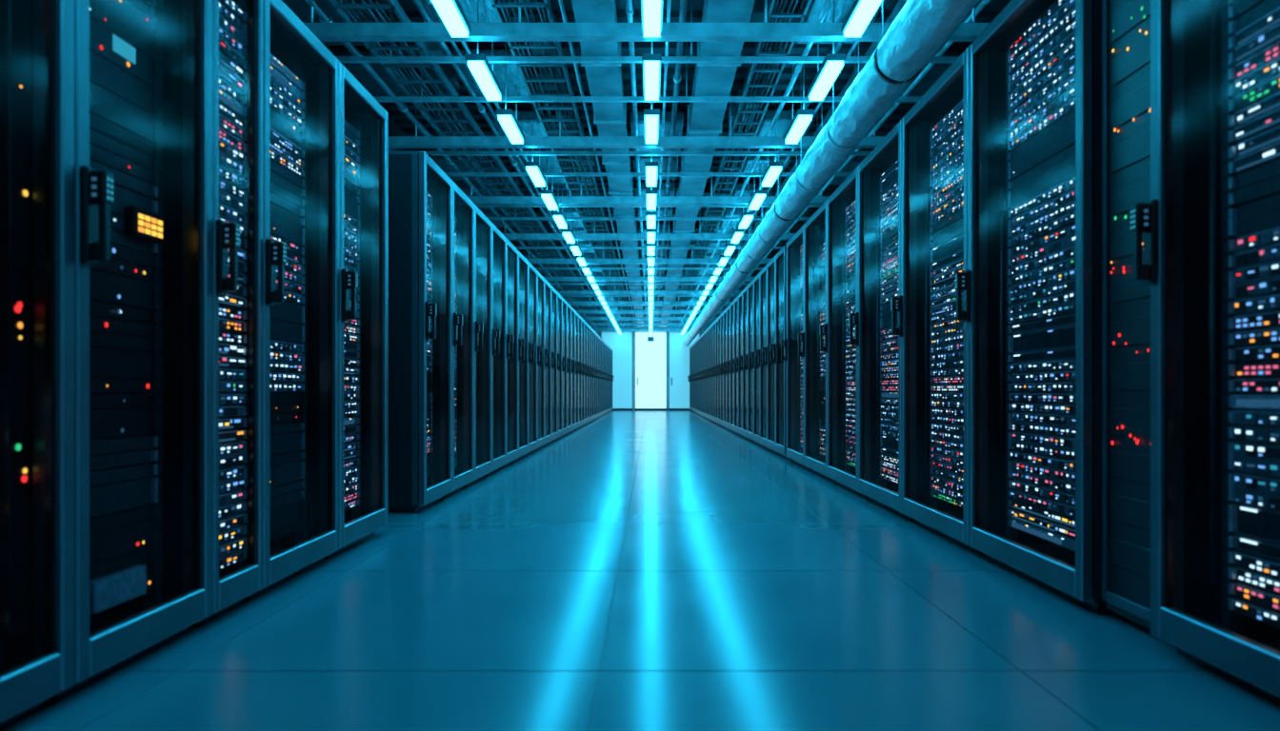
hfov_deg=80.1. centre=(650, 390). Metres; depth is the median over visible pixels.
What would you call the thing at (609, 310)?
light fixture
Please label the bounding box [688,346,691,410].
rack
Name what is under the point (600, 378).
rack
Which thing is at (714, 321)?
rack
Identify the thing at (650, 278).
light fixture
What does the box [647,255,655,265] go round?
light fixture
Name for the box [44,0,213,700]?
rack
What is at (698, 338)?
rack
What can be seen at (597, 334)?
rack
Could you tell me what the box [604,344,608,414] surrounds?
rack
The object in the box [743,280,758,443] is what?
rack
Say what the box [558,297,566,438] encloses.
rack
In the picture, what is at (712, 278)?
light fixture
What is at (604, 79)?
air duct
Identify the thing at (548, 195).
light fixture
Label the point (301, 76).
rack
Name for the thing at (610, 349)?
rack
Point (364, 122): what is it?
rack
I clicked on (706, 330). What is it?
rack
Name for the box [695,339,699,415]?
rack
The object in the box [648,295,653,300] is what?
light fixture
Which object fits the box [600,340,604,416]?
rack
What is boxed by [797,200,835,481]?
rack
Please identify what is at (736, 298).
rack
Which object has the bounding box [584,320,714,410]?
wall
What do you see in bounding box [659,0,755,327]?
air duct
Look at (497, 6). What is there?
cable tray
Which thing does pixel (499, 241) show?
rack
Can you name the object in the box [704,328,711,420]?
rack
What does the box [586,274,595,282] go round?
light fixture
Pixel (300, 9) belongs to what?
ceiling panels
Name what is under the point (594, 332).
rack
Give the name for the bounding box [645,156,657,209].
light fixture
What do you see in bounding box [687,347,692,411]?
rack
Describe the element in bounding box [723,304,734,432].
rack
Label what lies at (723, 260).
light fixture
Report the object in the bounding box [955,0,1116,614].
rack
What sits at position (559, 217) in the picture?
light fixture
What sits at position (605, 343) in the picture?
rack
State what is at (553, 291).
rack
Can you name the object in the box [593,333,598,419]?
rack
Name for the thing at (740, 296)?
rack
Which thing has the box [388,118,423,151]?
wall
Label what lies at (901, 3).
cable tray
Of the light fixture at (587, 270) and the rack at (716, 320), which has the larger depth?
the rack at (716, 320)
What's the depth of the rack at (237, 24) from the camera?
2.79 m
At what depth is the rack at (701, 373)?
22.51 m
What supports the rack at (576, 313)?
on the floor
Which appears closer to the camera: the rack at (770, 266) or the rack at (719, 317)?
the rack at (770, 266)
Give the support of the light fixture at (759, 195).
hanging from the ceiling
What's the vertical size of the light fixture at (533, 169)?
0.698 m
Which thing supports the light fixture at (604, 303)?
hanging from the ceiling
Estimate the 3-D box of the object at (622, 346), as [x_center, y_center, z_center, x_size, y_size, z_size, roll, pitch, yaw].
[-1.320,-0.750,29.939,1.260,3.100,0.119,0,0,0]
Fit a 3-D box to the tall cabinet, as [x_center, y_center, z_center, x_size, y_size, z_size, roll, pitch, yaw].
[1.994,-0.375,2.521,0.812,2.350,0.325,0,0,0]
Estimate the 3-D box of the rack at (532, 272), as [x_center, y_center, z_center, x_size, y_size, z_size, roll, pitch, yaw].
[-1.927,-0.375,9.480,1.066,2.350,0.694,0,0,0]
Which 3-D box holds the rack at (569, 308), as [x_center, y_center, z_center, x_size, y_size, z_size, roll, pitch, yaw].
[-1.927,-0.375,13.680,1.066,2.350,0.694,0,0,0]
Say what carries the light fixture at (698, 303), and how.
hanging from the ceiling
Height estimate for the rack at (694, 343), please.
2.460 m
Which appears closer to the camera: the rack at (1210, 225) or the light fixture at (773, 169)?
the rack at (1210, 225)
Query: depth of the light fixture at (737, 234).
10.75 m
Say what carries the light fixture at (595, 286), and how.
hanging from the ceiling
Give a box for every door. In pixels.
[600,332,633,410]
[634,332,666,410]
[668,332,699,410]
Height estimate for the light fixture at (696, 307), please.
0.698 m
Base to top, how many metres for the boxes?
0.220 m
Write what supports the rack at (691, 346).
on the floor
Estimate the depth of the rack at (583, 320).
16.77 m
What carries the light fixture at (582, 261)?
hanging from the ceiling
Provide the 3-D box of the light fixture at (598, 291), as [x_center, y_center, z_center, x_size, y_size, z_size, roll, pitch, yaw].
[-1.170,-2.519,17.110,0.130,0.698,0.650,0,0,0]
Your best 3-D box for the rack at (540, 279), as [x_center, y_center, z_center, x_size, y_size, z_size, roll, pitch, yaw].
[-1.927,-0.375,10.180,1.066,2.350,0.694,0,0,0]
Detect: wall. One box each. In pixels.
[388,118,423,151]
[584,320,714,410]
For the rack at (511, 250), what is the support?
on the floor
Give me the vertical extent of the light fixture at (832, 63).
0.698 m
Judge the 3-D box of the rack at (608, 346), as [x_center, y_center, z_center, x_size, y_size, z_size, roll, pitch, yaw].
[-1.927,-0.375,26.280,1.066,2.350,0.694,0,0,0]
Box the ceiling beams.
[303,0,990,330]
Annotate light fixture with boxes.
[431,0,471,37]
[464,0,502,100]
[495,41,524,143]
[524,102,546,186]
[540,148,559,209]
[552,182,568,228]
[561,185,575,243]
[569,224,581,256]
[576,232,587,265]
[581,249,591,275]
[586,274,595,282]
[590,252,599,289]
[594,269,601,295]
[598,272,604,300]
[600,284,607,305]
[605,287,611,313]
[607,298,613,317]
[640,0,663,37]
[641,41,661,100]
[643,100,659,143]
[644,102,658,186]
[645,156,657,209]
[645,209,656,228]
[646,228,656,243]
[646,243,655,256]
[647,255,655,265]
[647,265,654,275]
[647,274,654,282]
[647,281,654,289]
[647,288,654,295]
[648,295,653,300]
[694,284,699,309]
[696,284,702,305]
[699,281,706,300]
[701,288,709,295]
[704,263,713,289]
[708,274,718,282]
[713,249,722,275]
[718,240,728,265]
[723,220,736,256]
[730,207,743,243]
[738,177,754,228]
[747,149,766,209]
[760,102,783,186]
[783,43,814,143]
[806,0,846,100]
[840,0,881,37]
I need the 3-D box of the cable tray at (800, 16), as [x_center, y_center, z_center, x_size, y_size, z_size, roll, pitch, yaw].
[0.930,-2.595,13.915,0.260,0.070,32.130,0,0,0]
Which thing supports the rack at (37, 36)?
on the floor
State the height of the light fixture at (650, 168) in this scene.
0.698 m
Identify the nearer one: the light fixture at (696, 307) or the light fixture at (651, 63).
the light fixture at (651, 63)
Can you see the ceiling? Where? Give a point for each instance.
(990, 10)
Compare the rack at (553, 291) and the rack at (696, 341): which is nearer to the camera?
the rack at (553, 291)
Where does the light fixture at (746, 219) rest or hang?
hanging from the ceiling
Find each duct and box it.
[571,0,644,327]
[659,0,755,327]
[681,0,979,346]
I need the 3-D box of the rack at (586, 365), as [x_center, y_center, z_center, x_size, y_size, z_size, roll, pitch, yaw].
[-1.927,-0.375,17.180,1.066,2.350,0.694,0,0,0]
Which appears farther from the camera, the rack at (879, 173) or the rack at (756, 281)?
the rack at (756, 281)
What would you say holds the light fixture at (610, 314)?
hanging from the ceiling
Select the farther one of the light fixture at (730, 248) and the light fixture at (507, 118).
the light fixture at (730, 248)
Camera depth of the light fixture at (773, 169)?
7.64 m
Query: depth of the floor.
2.52 m
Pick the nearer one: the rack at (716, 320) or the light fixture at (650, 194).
the light fixture at (650, 194)
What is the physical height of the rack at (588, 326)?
2.350 m
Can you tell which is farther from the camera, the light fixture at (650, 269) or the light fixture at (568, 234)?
the light fixture at (650, 269)
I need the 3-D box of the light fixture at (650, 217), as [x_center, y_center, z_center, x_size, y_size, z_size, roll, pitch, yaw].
[0.010,-2.519,9.900,0.130,0.698,0.650,0,0,0]
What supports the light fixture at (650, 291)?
hanging from the ceiling
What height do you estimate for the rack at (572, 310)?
2.350 m
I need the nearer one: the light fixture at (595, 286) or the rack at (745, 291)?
the rack at (745, 291)
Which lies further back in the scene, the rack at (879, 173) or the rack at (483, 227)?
the rack at (483, 227)
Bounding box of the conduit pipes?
[303,0,991,327]
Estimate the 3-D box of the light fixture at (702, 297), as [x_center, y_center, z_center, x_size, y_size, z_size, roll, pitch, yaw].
[1.240,-2.519,18.140,0.130,0.698,0.650,0,0,0]
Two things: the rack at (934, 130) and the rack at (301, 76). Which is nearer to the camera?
the rack at (301, 76)
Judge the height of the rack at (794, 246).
2.460 m
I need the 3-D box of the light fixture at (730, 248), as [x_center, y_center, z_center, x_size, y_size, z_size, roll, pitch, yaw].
[1.240,-2.519,11.960,0.130,0.698,0.650,0,0,0]
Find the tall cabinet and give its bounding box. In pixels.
[1101,0,1150,632]
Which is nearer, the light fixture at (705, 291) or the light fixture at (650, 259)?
the light fixture at (650, 259)
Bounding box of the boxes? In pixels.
[414,0,899,317]
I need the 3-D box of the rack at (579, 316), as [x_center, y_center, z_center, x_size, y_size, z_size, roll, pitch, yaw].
[-1.927,-0.375,15.780,1.066,2.350,0.694,0,0,0]
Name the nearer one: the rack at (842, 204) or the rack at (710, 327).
the rack at (842, 204)
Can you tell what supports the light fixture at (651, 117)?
hanging from the ceiling
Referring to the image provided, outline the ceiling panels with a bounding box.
[281,0,963,317]
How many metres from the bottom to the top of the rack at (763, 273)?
2.460 m
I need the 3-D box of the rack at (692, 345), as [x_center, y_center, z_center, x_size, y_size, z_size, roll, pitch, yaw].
[1.997,-0.430,27.510,1.066,2.460,0.654,0,0,0]
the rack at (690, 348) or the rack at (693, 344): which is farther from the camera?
the rack at (690, 348)
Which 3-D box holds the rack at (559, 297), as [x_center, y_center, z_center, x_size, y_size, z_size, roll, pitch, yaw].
[-1.927,-0.375,12.280,1.066,2.350,0.694,0,0,0]
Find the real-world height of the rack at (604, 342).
2.350 m
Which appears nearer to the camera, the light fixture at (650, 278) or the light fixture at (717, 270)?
the light fixture at (717, 270)
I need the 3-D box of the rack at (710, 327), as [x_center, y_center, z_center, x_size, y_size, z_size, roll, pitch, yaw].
[1.997,-0.430,19.590,1.066,2.460,0.654,0,0,0]
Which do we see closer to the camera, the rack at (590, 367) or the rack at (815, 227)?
the rack at (815, 227)
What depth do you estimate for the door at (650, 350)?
29.94 m
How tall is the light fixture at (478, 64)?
0.698 m
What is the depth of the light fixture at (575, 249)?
11.85 m
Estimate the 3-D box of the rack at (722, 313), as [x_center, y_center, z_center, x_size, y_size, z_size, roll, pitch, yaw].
[1.997,-0.430,16.290,1.066,2.460,0.654,0,0,0]
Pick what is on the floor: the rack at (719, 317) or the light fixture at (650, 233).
the rack at (719, 317)
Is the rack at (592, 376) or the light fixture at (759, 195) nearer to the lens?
the light fixture at (759, 195)
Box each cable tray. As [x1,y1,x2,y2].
[326,0,608,327]
[490,0,633,326]
[672,0,812,322]
[694,0,907,322]
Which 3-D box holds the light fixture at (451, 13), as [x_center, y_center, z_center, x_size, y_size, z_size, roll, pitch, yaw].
[-1.170,-2.519,4.370,0.130,0.698,0.650,0,0,0]
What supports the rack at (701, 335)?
on the floor
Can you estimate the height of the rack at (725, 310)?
2.460 m
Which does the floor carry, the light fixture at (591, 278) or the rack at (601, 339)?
the rack at (601, 339)
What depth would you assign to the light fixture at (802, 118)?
6.25 m
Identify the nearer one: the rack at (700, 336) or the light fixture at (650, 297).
the light fixture at (650, 297)
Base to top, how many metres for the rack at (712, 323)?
2.460 m
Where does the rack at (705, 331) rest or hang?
on the floor
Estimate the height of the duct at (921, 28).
1.156 m
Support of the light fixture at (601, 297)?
hanging from the ceiling
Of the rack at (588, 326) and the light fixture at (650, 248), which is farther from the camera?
the rack at (588, 326)
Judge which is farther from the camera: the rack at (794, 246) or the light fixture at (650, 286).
the light fixture at (650, 286)
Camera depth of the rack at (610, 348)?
27.86 m
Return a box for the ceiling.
[324,0,1011,317]
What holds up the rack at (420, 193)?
on the floor
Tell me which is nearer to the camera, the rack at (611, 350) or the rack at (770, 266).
the rack at (770, 266)
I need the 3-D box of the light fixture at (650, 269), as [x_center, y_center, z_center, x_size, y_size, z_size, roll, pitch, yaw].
[0.010,-2.519,14.020,0.130,0.698,0.650,0,0,0]
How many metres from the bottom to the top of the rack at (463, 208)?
2.350 m
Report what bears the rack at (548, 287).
on the floor
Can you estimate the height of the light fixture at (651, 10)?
0.698 m
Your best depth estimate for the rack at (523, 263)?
9.09 m
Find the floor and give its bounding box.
[0,410,1279,730]
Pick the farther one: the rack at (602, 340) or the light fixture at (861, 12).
the rack at (602, 340)
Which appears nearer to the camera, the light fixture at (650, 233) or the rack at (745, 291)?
the light fixture at (650, 233)
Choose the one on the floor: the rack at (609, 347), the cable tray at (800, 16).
the rack at (609, 347)
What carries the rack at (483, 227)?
on the floor
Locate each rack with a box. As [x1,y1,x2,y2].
[0,0,74,730]
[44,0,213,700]
[189,0,262,627]
[242,0,339,599]
[323,62,388,559]
[388,151,452,513]
[442,180,474,498]
[465,204,492,486]
[483,223,506,477]
[499,239,518,469]
[511,250,528,462]
[522,261,537,457]
[531,271,544,452]
[540,279,551,447]
[546,286,557,444]
[552,292,561,441]
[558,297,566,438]
[562,301,571,436]
[567,307,575,433]
[571,311,578,431]
[575,314,581,429]
[579,318,584,427]
[580,321,587,426]
[584,323,589,424]
[586,326,592,423]
[588,328,594,422]
[591,330,596,420]
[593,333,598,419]
[595,334,599,419]
[597,336,601,418]
[599,339,602,417]
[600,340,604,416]
[602,342,607,415]
[603,341,605,414]
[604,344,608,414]
[606,346,610,413]
[607,345,609,412]
[608,348,612,412]
[609,347,611,411]
[611,349,613,410]
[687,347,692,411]
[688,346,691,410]
[689,345,694,412]
[690,344,693,411]
[691,343,696,413]
[692,342,698,414]
[693,340,697,413]
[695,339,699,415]
[696,338,701,416]
[697,336,700,415]
[699,335,703,417]
[700,333,705,418]
[701,331,707,419]
[702,330,709,419]
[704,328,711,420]
[706,324,714,421]
[708,322,716,422]
[710,320,718,423]
[712,318,720,425]
[715,314,723,426]
[718,311,726,428]
[720,308,730,430]
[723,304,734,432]
[726,300,738,434]
[730,296,741,436]
[734,291,746,438]
[739,285,752,440]
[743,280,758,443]
[748,272,764,447]
[755,265,772,451]
[761,256,780,455]
[769,244,791,459]
[780,224,811,470]
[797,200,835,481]
[819,167,867,498]
[848,120,913,520]
[890,47,983,555]
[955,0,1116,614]
[1130,0,1279,704]
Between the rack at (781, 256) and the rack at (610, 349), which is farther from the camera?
the rack at (610, 349)
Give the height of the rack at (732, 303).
2.460 m
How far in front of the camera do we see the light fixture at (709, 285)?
15.84 m

